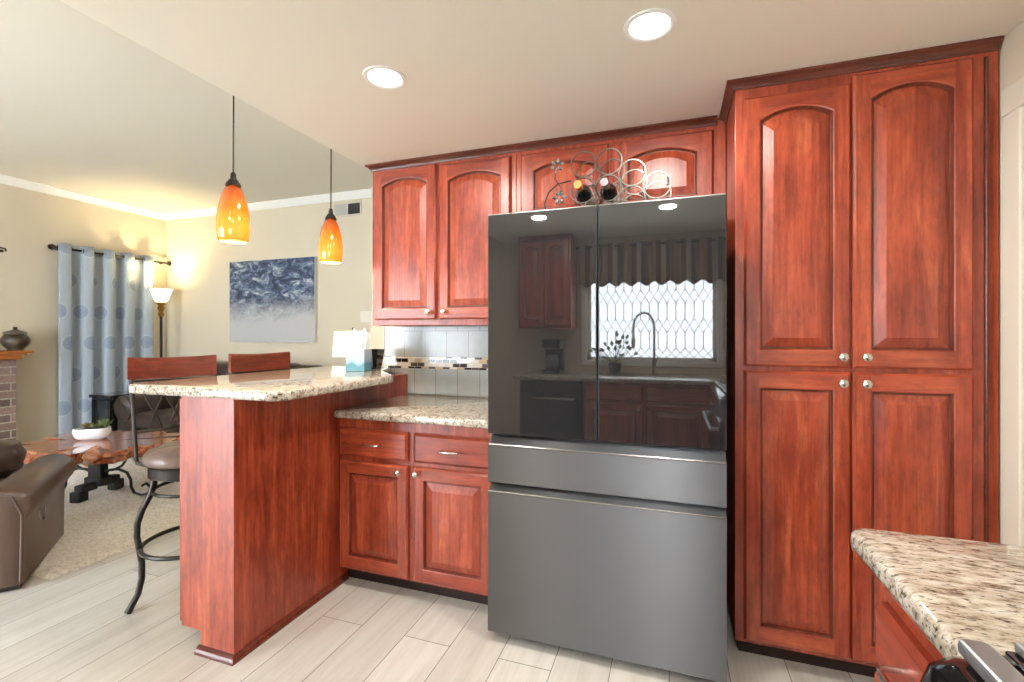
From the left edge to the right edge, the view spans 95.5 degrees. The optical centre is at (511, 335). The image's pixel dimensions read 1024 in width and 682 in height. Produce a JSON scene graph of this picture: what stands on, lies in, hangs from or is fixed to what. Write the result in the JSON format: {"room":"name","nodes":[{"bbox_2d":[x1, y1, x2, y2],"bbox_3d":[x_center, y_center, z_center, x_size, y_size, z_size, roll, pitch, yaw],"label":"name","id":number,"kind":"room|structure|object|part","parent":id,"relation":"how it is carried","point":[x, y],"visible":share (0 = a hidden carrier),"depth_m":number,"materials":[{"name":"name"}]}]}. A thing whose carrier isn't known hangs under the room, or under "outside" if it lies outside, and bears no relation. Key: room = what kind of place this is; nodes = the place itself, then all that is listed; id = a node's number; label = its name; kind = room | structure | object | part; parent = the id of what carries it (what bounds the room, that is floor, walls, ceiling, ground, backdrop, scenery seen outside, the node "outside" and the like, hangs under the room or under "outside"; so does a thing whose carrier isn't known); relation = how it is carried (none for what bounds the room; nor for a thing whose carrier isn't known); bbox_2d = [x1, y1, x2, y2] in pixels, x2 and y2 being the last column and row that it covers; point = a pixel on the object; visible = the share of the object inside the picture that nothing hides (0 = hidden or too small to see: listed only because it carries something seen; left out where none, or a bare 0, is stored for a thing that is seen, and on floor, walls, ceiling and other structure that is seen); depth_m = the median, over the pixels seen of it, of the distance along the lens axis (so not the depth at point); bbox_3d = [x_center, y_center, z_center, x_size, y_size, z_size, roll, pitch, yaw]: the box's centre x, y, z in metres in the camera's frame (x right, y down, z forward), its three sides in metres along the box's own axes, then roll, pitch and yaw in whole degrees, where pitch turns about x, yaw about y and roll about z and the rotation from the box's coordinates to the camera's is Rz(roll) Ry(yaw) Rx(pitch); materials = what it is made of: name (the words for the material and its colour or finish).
{"room":"kitchen","nodes":[
{"label":"kitchen","id":0,"kind":"room"},
{"bbox_2d":[39,500,46,520],"bbox_3d":[-2.603,0.960,2.579,0.010,0.135,0.125,0,0,-32],"label":"handle","id":1,"kind":"object","parent":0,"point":[43,507],"depth_m":2.59,"materials":[{"name":"brown leather"}]},
{"bbox_2d":[0,183,165,441],"bbox_3d":[-5.362,-0.135,3.441,0.100,2.820,5.380,0,0,19],"label":"wall","id":2,"kind":"structure","parent":0,"point":[30,220],"depth_m":4.80,"materials":[{"name":"paint"}]},
{"bbox_2d":[48,244,171,265],"bbox_3d":[-4.586,-0.915,5.379,0.106,0.064,1.250,0,0,19],"label":"curtain rod","id":3,"kind":"object","parent":2,"relation":"attached to","point":[50,246],"visible":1,"depth_m":5.22,"materials":[{"name":"brown metal"}]},
{"bbox_2d":[57,242,153,433],"bbox_3d":[-4.592,0.128,5.300,0.100,2.195,0.942,0,0,19],"label":"curtain","id":4,"kind":"object","parent":3,"relation":"hanging from","point":[106,301],"visible":0.7,"depth_m":5.22,"materials":[{"name":"fabric"}]},
{"bbox_2d":[0,174,370,220],"bbox_3d":[-3.315,-1.508,2.737,4.230,0.075,5.380,0,0,19],"label":"trim","id":5,"kind":"structure","parent":2,"relation":"attached to","point":[4,179],"depth_m":5.20,"materials":[{"name":"white wood"}]},
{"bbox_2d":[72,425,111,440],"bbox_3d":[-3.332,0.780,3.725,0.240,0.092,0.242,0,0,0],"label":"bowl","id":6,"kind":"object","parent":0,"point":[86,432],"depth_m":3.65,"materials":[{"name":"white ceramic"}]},
{"bbox_2d":[0,0,372,212],"bbox_3d":[-3.237,-1.585,2.710,4.595,0.080,5.580,0,0,19],"label":"ceiling","id":7,"kind":"structure","parent":0,"point":[86,108],"depth_m":3.47,"materials":[{"name":"paint"}]},
{"bbox_2d":[216,96,249,243],"bbox_3d":[-1.209,-0.976,2.018,0.130,1.137,0.130,0,0,-41],"label":"pendant lamp","id":8,"kind":"object","parent":7,"relation":"hanging from","point":[232,213],"visible":1,"depth_m":1.98,"materials":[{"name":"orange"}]},
{"bbox_3d":[-1.209,-0.527,2.018,0.130,0.240,0.130,0,0,19],"label":"lamp shade","id":9,"kind":"part","parent":8,"relation":"part of","materials":[{"name":"orange glass"}]},
{"bbox_3d":[-1.208,-1.100,2.018,0.008,0.850,0.006,0,0,19],"label":"cord","id":10,"kind":"part","parent":8,"relation":"part of","materials":[{"name":"black plastic"}]},
{"bbox_2d":[318,149,342,263],"bbox_3d":[-1.011,-0.976,2.595,0.130,1.137,0.130,0,0,-41],"label":"pendant lamp","id":11,"kind":"object","parent":7,"relation":"hanging from","point":[330,245],"visible":0.89,"depth_m":2.55,"materials":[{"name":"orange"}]},
{"bbox_3d":[-1.011,-0.527,2.595,0.130,0.240,0.130,0,0,19],"label":"lamp shade","id":12,"kind":"part","parent":11,"relation":"part of","materials":[{"name":"orange glass"}]},
{"bbox_3d":[-1.010,-1.100,2.595,0.008,0.850,0.006,0,0,19],"label":"cord","id":13,"kind":"part","parent":11,"relation":"part of","materials":[{"name":"black plastic"}]},
{"bbox_2d":[166,198,370,365],"bbox_3d":[-2.414,-0.135,5.325,4.450,2.820,0.100,0,0,19],"label":"wall","id":14,"kind":"structure","parent":0,"point":[198,304],"depth_m":5.45,"materials":[{"name":"paint"}]},
{"bbox_2d":[230,256,316,341],"bbox_3d":[-2.774,-0.399,5.371,1.264,0.955,0.042,0,0,19],"label":"painting","id":15,"kind":"object","parent":14,"relation":"attached to","point":[272,300],"visible":1,"depth_m":5.33,"materials":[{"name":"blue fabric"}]},
{"bbox_2d":[333,200,361,217],"bbox_3d":[-1.789,-1.370,5.052,0.370,0.156,0.010,0,0,19],"label":"air vent","id":16,"kind":"object","parent":14,"relation":"in","point":[353,208],"visible":0.87,"depth_m":5.05,"materials":[{"name":"beige metal"}]},
{"bbox_2d":[360,311,370,321],"bbox_3d":[-1.567,-0.200,4.974,0.132,0.120,0.012,0,0,19],"label":"wall switch","id":17,"kind":"object","parent":14,"relation":"attached to","point":[365,316],"visible":1,"depth_m":4.97,"materials":[{"name":"beige plastic"}]},
{"bbox_2d":[371,187,476,396],"bbox_3d":[0.520,0.139,2.682,3.060,2.272,0.120,0,0,19],"label":"wall","id":18,"kind":"structure","parent":0,"point":[376,331],"depth_m":3.12,"materials":[{"name":"paint"}]},
{"bbox_2d":[383,327,384,366],"bbox_3d":[-0.850,0.161,3.084,0.013,0.433,0.010,0,0,19],"label":"trim","id":19,"kind":"structure","parent":18,"relation":"attached to","point":[383,327],"depth_m":3.08,"materials":[{"name":"beige"}]},
{"bbox_2d":[384,356,487,369],"bbox_3d":[-0.182,0.175,2.854,1.400,0.075,0.010,0,0,19],"label":"trim","id":20,"kind":"structure","parent":18,"relation":"attached to","point":[462,363],"depth_m":2.95,"materials":[{"name":"tile"}]},
{"bbox_2d":[385,326,487,357],"bbox_3d":[-0.181,0.041,2.855,1.400,0.194,0.008,0,0,19],"label":"tile backsplash","id":21,"kind":"structure","parent":18,"relation":"attached to","point":[437,341],"depth_m":2.95,"materials":[{"name":"tile"}]},
{"bbox_2d":[391,368,487,396],"bbox_3d":[-0.181,0.295,2.855,1.400,0.164,0.008,0,0,19],"label":"tile backsplash","id":22,"kind":"structure","parent":18,"relation":"attached to","point":[458,382],"depth_m":2.93,"materials":[{"name":"tile"}]},
{"bbox_2d":[364,144,516,326],"bbox_3d":[-0.371,-0.526,2.725,0.925,0.939,0.374,0,0,19],"label":"upper cabinet","id":23,"kind":"object","parent":18,"relation":"attached to","point":[430,213],"visible":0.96,"depth_m":2.58,"materials":[{"name":"brown wood"}]},
{"bbox_3d":[-0.612,-0.525,2.652,0.281,0.731,0.013,0,0,19],"label":"raised panel","id":24,"kind":"part","parent":23,"relation":"part of","materials":[{"name":"brown wood"}]},
{"bbox_3d":[-0.612,-0.522,2.654,0.403,0.866,0.022,0,0,19],"label":"door","id":25,"kind":"part","parent":23,"relation":"part of","materials":[{"name":"brown wood"}]},
{"bbox_3d":[-0.370,-0.980,2.730,0.925,0.033,0.342,0,0,19],"label":"crown molding","id":26,"kind":"part","parent":23,"relation":"part of","materials":[{"name":"brown wood"}]},
{"bbox_3d":[-0.205,-0.516,2.514,0.420,0.854,0.022,0,0,19],"label":"door","id":27,"kind":"part","parent":23,"relation":"part of","materials":[{"name":"brown wood"}]},
{"bbox_3d":[-0.206,-0.519,2.512,0.298,0.719,0.013,0,0,19],"label":"raised panel","id":28,"kind":"part","parent":23,"relation":"part of","materials":[{"name":"brown wood"}]},
{"bbox_2d":[514,115,725,211],"bbox_3d":[0.542,-0.760,2.411,1.006,0.471,0.374,0,0,19],"label":"upper cabinet","id":29,"kind":"object","parent":18,"relation":"attached to","point":[692,152],"visible":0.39,"depth_m":2.24,"materials":[{"name":"brown wood"}]},
{"bbox_3d":[0.260,-0.765,2.352,0.301,0.222,0.013,0,0,19],"label":"raised panel","id":30,"kind":"part","parent":29,"relation":"part of","materials":[{"name":"brown wood"}]},
{"bbox_3d":[0.260,-0.757,2.354,0.455,0.365,0.022,0,0,19],"label":"door","id":31,"kind":"part","parent":29,"relation":"part of","materials":[{"name":"brown wood"}]},
{"bbox_3d":[0.476,-0.980,2.275,0.968,0.033,0.032,0,0,19],"label":"crown molding","id":32,"kind":"part","parent":29,"relation":"part of","materials":[{"name":"brown wood"}]},
{"bbox_3d":[0.707,-0.765,2.198,0.298,0.222,0.013,0,0,19],"label":"raised panel","id":33,"kind":"part","parent":29,"relation":"part of","materials":[{"name":"brown wood"}]},
{"bbox_3d":[0.708,-0.757,2.200,0.452,0.365,0.022,0,0,19],"label":"door","id":34,"kind":"part","parent":29,"relation":"part of","materials":[{"name":"brown wood"}]},
{"bbox_2d":[0,457,874,681],"bbox_3d":[-1.915,1.315,2.256,7.390,0.080,5.580,0,0,19],"label":"floor","id":35,"kind":"structure","parent":0,"point":[74,626],"depth_m":1.91,"materials":[{"name":"beige tile"}]},
{"bbox_2d":[0,350,33,439],"bbox_3d":[-5.065,0.710,3.659,0.319,1.130,1.865,0,0,19],"label":"fireplace","id":36,"kind":"object","parent":35,"relation":"on","point":[7,358],"visible":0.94,"depth_m":4.39,"materials":[{"name":"brick"}]},
{"bbox_2d":[0,327,30,350],"bbox_3d":[-4.760,0.032,4.455,0.210,0.226,0.210,0,0,19],"label":"urn","id":37,"kind":"object","parent":36,"relation":"on","point":[15,339],"visible":0.98,"depth_m":4.40,"materials":[{"name":"brown ceramic"}]},
{"bbox_3d":[-4.760,-0.051,4.455,0.172,0.062,0.172,0,0,19],"label":"lid","id":38,"kind":"part","parent":37,"relation":"part of","materials":[{"name":"brown ceramic"}]},
{"bbox_2d":[0,454,75,592],"bbox_3d":[-3.084,0.785,2.395,1.084,0.980,0.955,0,0,-32],"label":"recliner","id":39,"kind":"object","parent":35,"relation":"on","point":[31,498],"visible":0.99,"depth_m":2.44,"materials":[{"name":"brown leather"}]},
{"bbox_2d":[0,440,26,478],"bbox_3d":[-3.105,0.741,2.749,0.313,0.220,0.247,0,0,-32],"label":"throw cushion","id":40,"kind":"object","parent":39,"relation":"on","point":[13,454],"visible":1,"depth_m":2.75,"materials":[{"name":"brown leather"}]},
{"bbox_2d":[30,459,179,579],"bbox_3d":[-3.256,1.262,3.616,2.406,0.022,1.736,0,0,19],"label":"rug","id":41,"kind":"object","parent":35,"relation":"on","point":[97,528],"visible":0.43,"depth_m":3.17,"materials":[{"name":"beige carpet"}]},
{"bbox_2d":[21,430,179,502],"bbox_3d":[-3.235,1.040,3.641,1.263,0.426,0.911,0,0,4],"label":"coffee table","id":42,"kind":"object","parent":41,"relation":"on","point":[96,455],"visible":0.77,"depth_m":3.52,"materials":[{"name":"brown wood"}]},
{"bbox_3d":[-3.486,1.144,3.659,0.400,0.217,0.020,0,0,4],"label":"scroll leg","id":43,"kind":"part","parent":42,"relation":"part of","materials":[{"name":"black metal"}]},
{"bbox_2d":[72,418,114,440],"bbox_3d":[-3.331,0.748,3.726,0.242,0.155,0.242,0,0,0],"label":"planter","id":44,"kind":"object","parent":42,"relation":"on","point":[88,431],"visible":1,"depth_m":3.67,"materials":[{"name":"white ceramic"}]},
{"bbox_3d":[-2.997,1.144,3.625,0.400,0.217,0.020,0,0,4],"label":"scroll leg","id":45,"kind":"part","parent":42,"relation":"part of","materials":[{"name":"black metal"}]},
{"bbox_2d":[89,390,128,430],"bbox_3d":[-4.332,0.958,5.191,0.370,0.635,0.460,0,0,19],"label":"end table","id":46,"kind":"object","parent":35,"relation":"on","point":[102,403],"visible":0.21,"depth_m":4.98,"materials":[{"name":"black"}]},
{"bbox_3d":[-4.402,0.890,4.987,0.310,0.390,0.012,0,0,19],"label":"panel","id":47,"kind":"part","parent":46,"relation":"part of","materials":[{"name":"black"}]},
{"bbox_2d":[149,288,172,356],"bbox_3d":[-4.235,0.358,5.612,0.280,1.833,0.280,0,0,19],"label":"floor lamp","id":48,"kind":"object","parent":35,"relation":"on","point":[160,295],"visible":0.58,"depth_m":5.58,"materials":[{"name":"black metal"}]},
{"bbox_3d":[-4.235,-0.477,5.612,0.236,0.161,0.236,0,0,19],"label":"lamp shade","id":49,"kind":"part","parent":48,"relation":"part of","materials":[{"name":"beige glass"}]},
{"bbox_2d":[124,355,216,613],"bbox_3d":[-1.586,0.693,2.304,0.622,1.167,0.517,0,0,39],"label":"bar stool","id":50,"kind":"object","parent":35,"relation":"on","point":[162,462],"visible":0.39,"depth_m":2.32,"materials":[{"name":"black metal"}]},
{"bbox_3d":[-1.817,0.410,2.288,0.251,0.473,0.020,0,0,26],"label":"post","id":51,"kind":"part","parent":50,"relation":"part of","materials":[{"name":"brown metal"}]},
{"bbox_3d":[-1.718,0.963,2.153,0.123,0.627,0.031,0,0,-32],"label":"leg","id":52,"kind":"part","parent":50,"relation":"part of","materials":[{"name":"brown metal"}]},
{"bbox_3d":[-1.545,0.561,2.271,0.413,0.078,0.413,0,0,39],"label":"seat","id":53,"kind":"part","parent":50,"relation":"part of","materials":[{"name":"beige leather"}]},
{"bbox_3d":[-1.808,0.167,2.483,0.051,0.116,0.394,0,0,39],"label":"head rail","id":54,"kind":"part","parent":50,"relation":"part of","materials":[{"name":"brown wood"}]},
{"bbox_2d":[113,361,321,433],"bbox_3d":[-3.075,0.785,4.958,2.130,0.980,0.904,0,0,19],"label":"sofa","id":55,"kind":"object","parent":35,"relation":"on","point":[121,405],"visible":0.06,"depth_m":4.88,"materials":[{"name":"brown leather"}]},
{"bbox_3d":[-3.964,0.923,5.232,0.270,0.603,0.844,0,0,19],"label":"arm","id":56,"kind":"part","parent":55,"relation":"part of","materials":[{"name":"brown leather"}]},
{"bbox_2d":[136,407,179,432],"bbox_3d":[-3.478,0.895,5.014,0.780,0.180,0.620,0,0,19],"label":"seat cushion","id":57,"kind":"object","parent":55,"relation":"on","point":[143,415],"depth_m":4.79,"materials":[{"name":"brown leather"}]},
{"bbox_2d":[215,361,229,375],"bbox_3d":[-3.378,0.565,5.307,0.780,0.540,0.240,0,0,19],"label":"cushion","id":58,"kind":"object","parent":55,"relation":"on","point":[222,366],"depth_m":5.13,"materials":[{"name":"brown leather"}]},
{"bbox_2d":[288,363,302,368],"bbox_3d":[-2.621,0.565,5.047,0.780,0.540,0.240,0,0,19],"label":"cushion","id":59,"kind":"object","parent":55,"relation":"on","point":[292,365],"depth_m":4.91,"materials":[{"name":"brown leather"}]},
{"bbox_2d":[228,351,289,374],"bbox_3d":[-1.357,0.693,2.824,0.622,1.167,0.517,0,0,29],"label":"bar stool","id":60,"kind":"object","parent":35,"relation":"on","point":[262,362],"visible":0.03,"depth_m":2.95,"materials":[{"name":"brown wood"}]},
{"bbox_2d":[180,373,407,665],"bbox_3d":[-1.020,0.763,2.453,0.325,1.024,1.290,0,0,19],"label":"breakfast bar","id":61,"kind":"object","parent":35,"relation":"on","point":[260,480],"visible":0.73,"depth_m":1.92,"materials":[{"name":"brown wood"}]},
{"bbox_3d":[-1.174,0.720,2.473,0.020,0.920,1.176,0,0,19],"label":"door","id":62,"kind":"part","parent":61,"relation":"part of","materials":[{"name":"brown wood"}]},
{"bbox_2d":[129,366,393,401],"bbox_3d":[-1.058,0.230,2.466,0.855,0.041,1.286,0,0,19],"label":"countertop","id":63,"kind":"structure","parent":61,"relation":"on","point":[290,384],"depth_m":2.01,"materials":[{"name":"stone"}]},
{"bbox_2d":[346,328,371,370],"bbox_3d":[-0.901,0.082,2.737,0.112,0.254,0.112,0,0,5],"label":"tissue box","id":64,"kind":"object","parent":63,"relation":"on","point":[357,359],"visible":1,"depth_m":2.69,"materials":[{"name":"white paper"}]},
{"bbox_2d":[372,349,384,368],"bbox_3d":[-0.863,0.147,2.893,0.104,0.122,0.104,0,0,9],"label":"flower pot","id":65,"kind":"object","parent":63,"relation":"on","point":[377,354],"visible":0.45,"depth_m":2.85,"materials":[{"name":"black"}]},
{"bbox_3d":[-1.062,1.261,2.147,0.205,0.028,0.684,0,0,19],"label":"shoe molding","id":66,"kind":"part","parent":61,"relation":"part of","materials":[{"name":"brown wood"}]},
{"bbox_2d":[340,418,492,604],"bbox_3d":[-0.379,0.847,2.535,0.875,0.857,0.717,0,0,19],"label":"base cabinet","id":67,"kind":"object","parent":35,"relation":"on","point":[414,497],"visible":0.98,"depth_m":2.25,"materials":[{"name":"brown wood"}]},
{"bbox_3d":[-0.700,0.541,2.287,0.106,0.010,0.040,0,0,19],"label":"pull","id":68,"kind":"part","parent":67,"relation":"part of","materials":[{"name":"silver metal"}]},
{"bbox_3d":[-0.691,0.904,2.314,0.274,0.411,0.013,0,0,19],"label":"raised panel","id":69,"kind":"part","parent":67,"relation":"part of","materials":[{"name":"brown wood"}]},
{"bbox_3d":[-0.690,0.908,2.316,0.396,0.546,0.022,0,0,19],"label":"door","id":70,"kind":"part","parent":67,"relation":"part of","materials":[{"name":"brown wood"}]},
{"bbox_3d":[-0.690,0.541,2.316,0.396,0.139,0.022,0,0,19],"label":"drawer","id":71,"kind":"part","parent":67,"relation":"part of","materials":[{"name":"brown wood"}]},
{"bbox_3d":[-0.551,0.663,2.241,0.031,0.031,0.031,0,0,19],"label":"knob","id":72,"kind":"part","parent":67,"relation":"part of","materials":[{"name":"silver metal"}]},
{"bbox_2d":[334,394,487,428],"bbox_3d":[-0.376,0.397,2.535,0.877,0.040,0.716,0,0,19],"label":"countertop","id":73,"kind":"structure","parent":67,"relation":"on","point":[459,411],"depth_m":2.33,"materials":[{"name":"stone"}]},
{"bbox_3d":[-0.461,0.663,2.210,0.031,0.031,0.031,0,0,19],"label":"knob","id":74,"kind":"part","parent":67,"relation":"part of","materials":[{"name":"silver metal"}]},
{"bbox_3d":[-0.289,0.541,2.146,0.106,0.010,0.040,0,0,19],"label":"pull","id":75,"kind":"part","parent":67,"relation":"part of","materials":[{"name":"silver metal"}]},
{"bbox_3d":[-0.279,0.541,2.175,0.407,0.139,0.022,0,0,19],"label":"drawer","id":76,"kind":"part","parent":67,"relation":"part of","materials":[{"name":"brown wood"}]},
{"bbox_3d":[-0.279,0.908,2.175,0.407,0.546,0.022,0,0,19],"label":"door","id":77,"kind":"part","parent":67,"relation":"part of","materials":[{"name":"brown wood"}]},
{"bbox_3d":[-0.280,0.904,2.173,0.285,0.411,0.013,0,0,19],"label":"raised panel","id":78,"kind":"part","parent":67,"relation":"part of","materials":[{"name":"brown wood"}]},
{"bbox_2d":[488,193,726,681],"bbox_3d":[0.453,0.386,2.152,0.911,1.778,0.762,0,0,19],"label":"refrigerator","id":79,"kind":"object","parent":35,"relation":"on","point":[607,323],"visible":1,"depth_m":1.78,"materials":[{"name":"grey metal"}]},
{"bbox_3d":[0.113,-0.046,1.868,0.447,0.905,0.002,0,0,19],"label":"glass","id":80,"kind":"part","parent":79,"relation":"part of","materials":[{"name":"black glass"}]},
{"bbox_3d":[0.114,-0.501,1.871,0.453,0.004,0.004,0,0,19],"label":"edge trim","id":81,"kind":"part","parent":79,"relation":"part of","materials":[{"name":"silver metal"}]},
{"bbox_3d":[0.124,-0.046,1.902,0.453,0.911,0.070,0,0,19],"label":"door","id":82,"kind":"part","parent":79,"relation":"part of","materials":[{"name":"grey glass"}]},
{"bbox_3d":[0.341,0.931,1.827,0.911,0.608,0.070,0,0,19],"label":"freezer drawer","id":83,"kind":"part","parent":79,"relation":"part of","materials":[{"name":"silver metal"}]},
{"bbox_3d":[0.341,0.517,1.827,0.911,0.191,0.070,0,0,19],"label":"drawer","id":84,"kind":"part","parent":79,"relation":"part of","materials":[{"name":"silver metal"}]},
{"bbox_2d":[544,148,671,209],"bbox_3d":[0.429,-0.651,2.107,0.559,0.349,0.156,0,0,19],"label":"wine rack","id":85,"kind":"object","parent":79,"relation":"on","point":[620,180],"visible":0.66,"depth_m":2.08,"materials":[{"name":"grey metal"}]},
{"bbox_2d":[573,180,597,205],"bbox_3d":[0.330,-0.638,2.122,0.076,0.076,0.333,0,0,19],"label":"wine bottle","id":86,"kind":"object","parent":85,"relation":"in","point":[583,193],"visible":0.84,"depth_m":2.06,"materials":[{"name":"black glass"}]},
{"bbox_2d":[600,178,620,203],"bbox_3d":[0.436,-0.636,2.085,0.076,0.076,0.333,0,0,19],"label":"wine bottle","id":87,"kind":"object","parent":85,"relation":"in","point":[608,191],"visible":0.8,"depth_m":2.02,"materials":[{"name":"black glass"}]},
{"bbox_3d":[0.557,-0.046,1.753,0.453,0.911,0.070,0,0,19],"label":"door","id":88,"kind":"part","parent":79,"relation":"part of","materials":[{"name":"grey glass"}]},
{"bbox_3d":[0.546,-0.046,1.719,0.447,0.905,0.002,0,0,19],"label":"glass","id":89,"kind":"part","parent":79,"relation":"part of","materials":[{"name":"black glass"}]},
{"bbox_3d":[0.547,-0.501,1.722,0.453,0.004,0.004,0,0,19],"label":"edge trim","id":90,"kind":"part","parent":79,"relation":"part of","materials":[{"name":"silver metal"}]},
{"bbox_2d":[719,35,1003,677],"bbox_3d":[1.339,0.140,1.972,0.843,2.271,0.663,0,0,19],"label":"pantry cabinet","id":91,"kind":"object","parent":35,"relation":"on","point":[863,193],"visible":0.99,"depth_m":1.70,"materials":[{"name":"brown wood"}]},
{"bbox_3d":[1.071,0.661,1.756,0.228,0.906,0.013,0,0,19],"label":"raised panel","id":92,"kind":"part","parent":91,"relation":"part of","materials":[{"name":"brown wood"}]},
{"bbox_3d":[1.071,-0.405,1.756,0.228,0.905,0.013,0,0,19],"label":"raised panel","id":93,"kind":"part","parent":91,"relation":"part of","materials":[{"name":"brown wood"}]},
{"bbox_3d":[1.071,0.661,1.758,0.350,1.048,0.022,0,0,19],"label":"door","id":94,"kind":"part","parent":91,"relation":"part of","materials":[{"name":"brown wood"}]},
{"bbox_3d":[1.071,-0.401,1.758,0.350,1.040,0.022,0,0,19],"label":"door","id":95,"kind":"part","parent":91,"relation":"part of","materials":[{"name":"brown wood"}]},
{"bbox_3d":[1.201,0.175,1.685,0.031,0.031,0.031,0,0,19],"label":"knob","id":96,"kind":"part","parent":91,"relation":"part of","materials":[{"name":"silver metal"}]},
{"bbox_3d":[1.201,0.079,1.685,0.031,0.031,0.031,0,0,19],"label":"knob","id":97,"kind":"part","parent":91,"relation":"part of","materials":[{"name":"silver metal"}]},
{"bbox_3d":[1.292,-0.980,1.841,0.839,0.033,0.342,0,0,19],"label":"crown molding","id":98,"kind":"part","parent":91,"relation":"part of","materials":[{"name":"brown wood"}]},
{"bbox_3d":[1.269,0.175,1.662,0.031,0.031,0.031,0,0,19],"label":"knob","id":99,"kind":"part","parent":91,"relation":"part of","materials":[{"name":"silver metal"}]},
{"bbox_3d":[1.269,0.079,1.662,0.031,0.031,0.031,0,0,19],"label":"knob","id":100,"kind":"part","parent":91,"relation":"part of","materials":[{"name":"silver metal"}]},
{"bbox_3d":[1.407,0.661,1.640,0.226,0.906,0.013,0,0,19],"label":"raised panel","id":101,"kind":"part","parent":91,"relation":"part of","materials":[{"name":"brown wood"}]},
{"bbox_3d":[1.407,-0.417,1.640,0.226,0.931,0.013,0,0,19],"label":"raised panel","id":102,"kind":"part","parent":91,"relation":"part of","materials":[{"name":"brown wood"}]},
{"bbox_3d":[1.408,0.661,1.642,0.348,1.048,0.022,0,0,19],"label":"door","id":103,"kind":"part","parent":91,"relation":"part of","materials":[{"name":"brown wood"}]},
{"bbox_3d":[1.408,-0.414,1.642,0.348,1.066,0.022,0,0,19],"label":"door","id":104,"kind":"part","parent":91,"relation":"part of","materials":[{"name":"brown wood"}]},
{"bbox_3d":[1.613,0.124,1.581,0.011,2.142,0.011,0,0,-4],"label":"bead trim","id":105,"kind":"part","parent":91,"relation":"part of","materials":[{"name":"brown wood"}]},
{"bbox_2d":[875,587,943,681],"bbox_3d":[0.906,0.838,0.579,0.737,0.874,0.345,0,0,19],"label":"base cabinet","id":106,"kind":"object","parent":35,"relation":"on","point":[904,652],"visible":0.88,"depth_m":0.74,"materials":[{"name":"brown wood"}]},
{"bbox_3d":[0.605,0.880,0.681,0.022,0.579,0.312,0,0,19],"label":"door","id":107,"kind":"part","parent":106,"relation":"part of","materials":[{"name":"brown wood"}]},
{"bbox_3d":[0.576,0.527,0.691,0.040,0.010,0.106,0,0,19],"label":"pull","id":108,"kind":"part","parent":106,"relation":"part of","materials":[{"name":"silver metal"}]},
{"bbox_2d":[850,528,1023,657],"bbox_3d":[0.921,0.380,0.590,0.734,0.040,0.379,0,0,19],"label":"countertop","id":109,"kind":"structure","parent":106,"relation":"on","point":[953,590],"depth_m":0.68,"materials":[{"name":"stone"}]},
{"bbox_2d":[920,639,1023,681],"bbox_3d":[0.680,0.786,0.063,0.836,0.938,0.762,0,0,19],"label":"range","id":110,"kind":"object","parent":35,"relation":"on","point":[980,661],"visible":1,"depth_m":0.49,"materials":[{"name":"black metal"}]},
{"bbox_3d":[0.374,0.423,0.169,0.082,0.153,0.762,0,0,19],"label":"control panel","id":111,"kind":"part","parent":110,"relation":"part of","materials":[{"name":"black"}]},
{"bbox_2d":[1005,651,1023,674],"bbox_3d":[0.746,0.351,0.041,0.695,0.012,0.758,0,0,19],"label":"cooktop","id":112,"kind":"object","parent":110,"relation":"in","point":[1016,659],"depth_m":0.50,"materials":[{"name":"black"}]},
{"bbox_3d":[0.841,0.339,0.397,0.628,0.012,0.018,0,0,19],"label":"trim","id":113,"kind":"part","parent":110,"relation":"part of","materials":[{"name":"silver metal"}]},
{"bbox_3d":[-1.575,0.963,4.613,0.500,0.625,0.500,0,0,19],"label":"side table","id":114,"kind":"object","parent":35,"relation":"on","visible":0},
{"bbox_2d":[332,327,370,356],"bbox_3d":[-1.575,0.285,4.613,0.330,0.728,0.240,0,0,0],"label":"table lamp","id":115,"kind":"object","parent":114,"relation":"on","point":[342,340],"visible":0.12,"depth_m":4.50,"materials":[{"name":"white"}]},
{"bbox_2d":[59,0,1023,168],"bbox_3d":[-0.030,-1.037,0.796,2.875,0.080,4.045,0,0,19],"label":"ceiling","id":116,"kind":"structure","parent":0,"point":[479,74],"depth_m":1.63,"materials":[{"name":"paint"}]},
{"bbox_2d":[362,65,405,89],"bbox_3d":[-0.492,-0.994,1.798,0.164,0.006,0.164,0,0,19],"label":"recessed light","id":117,"kind":"object","parent":116,"relation":"in","point":[379,76],"visible":1,"depth_m":1.79,"materials":[{"name":"white"}]},
{"bbox_2d":[368,69,400,86],"bbox_3d":[-0.492,-0.995,1.798,0.127,0.003,0.127,0,0,19],"label":"diffuser","id":118,"kind":"object","parent":117,"relation":"attached to","point":[376,77],"depth_m":1.79,"materials":[{"name":"white plastic"}]},
{"bbox_2d":[624,8,676,42],"bbox_3d":[0.443,-0.994,1.497,0.164,0.006,0.164,0,0,19],"label":"recessed light","id":119,"kind":"object","parent":116,"relation":"in","point":[653,24],"visible":1,"depth_m":1.49,"materials":[{"name":"white plastic"}]},
{"bbox_2d":[629,13,669,38],"bbox_3d":[0.443,-0.995,1.497,0.127,0.003,0.127,0,0,19],"label":"diffuser","id":120,"kind":"object","parent":119,"relation":"attached to","point":[641,25],"depth_m":1.49,"materials":[{"name":"white plastic"}]},
{"bbox_2d":[999,20,1023,543],"bbox_3d":[1.278,0.139,0.335,0.100,2.272,3.825,0,0,19],"label":"wall","id":121,"kind":"structure","parent":0,"point":[1011,49],"depth_m":1.56,"materials":[{"name":"paint"}]},
{"bbox_2d":[1001,75,1023,545],"bbox_3d":[1.487,0.233,1.122,0.018,2.085,0.890,0,0,19],"label":"door","id":122,"kind":"structure","parent":121,"relation":"in","point":[1012,97],"depth_m":1.49,"materials":[{"name":"beige paint"}]}
]}

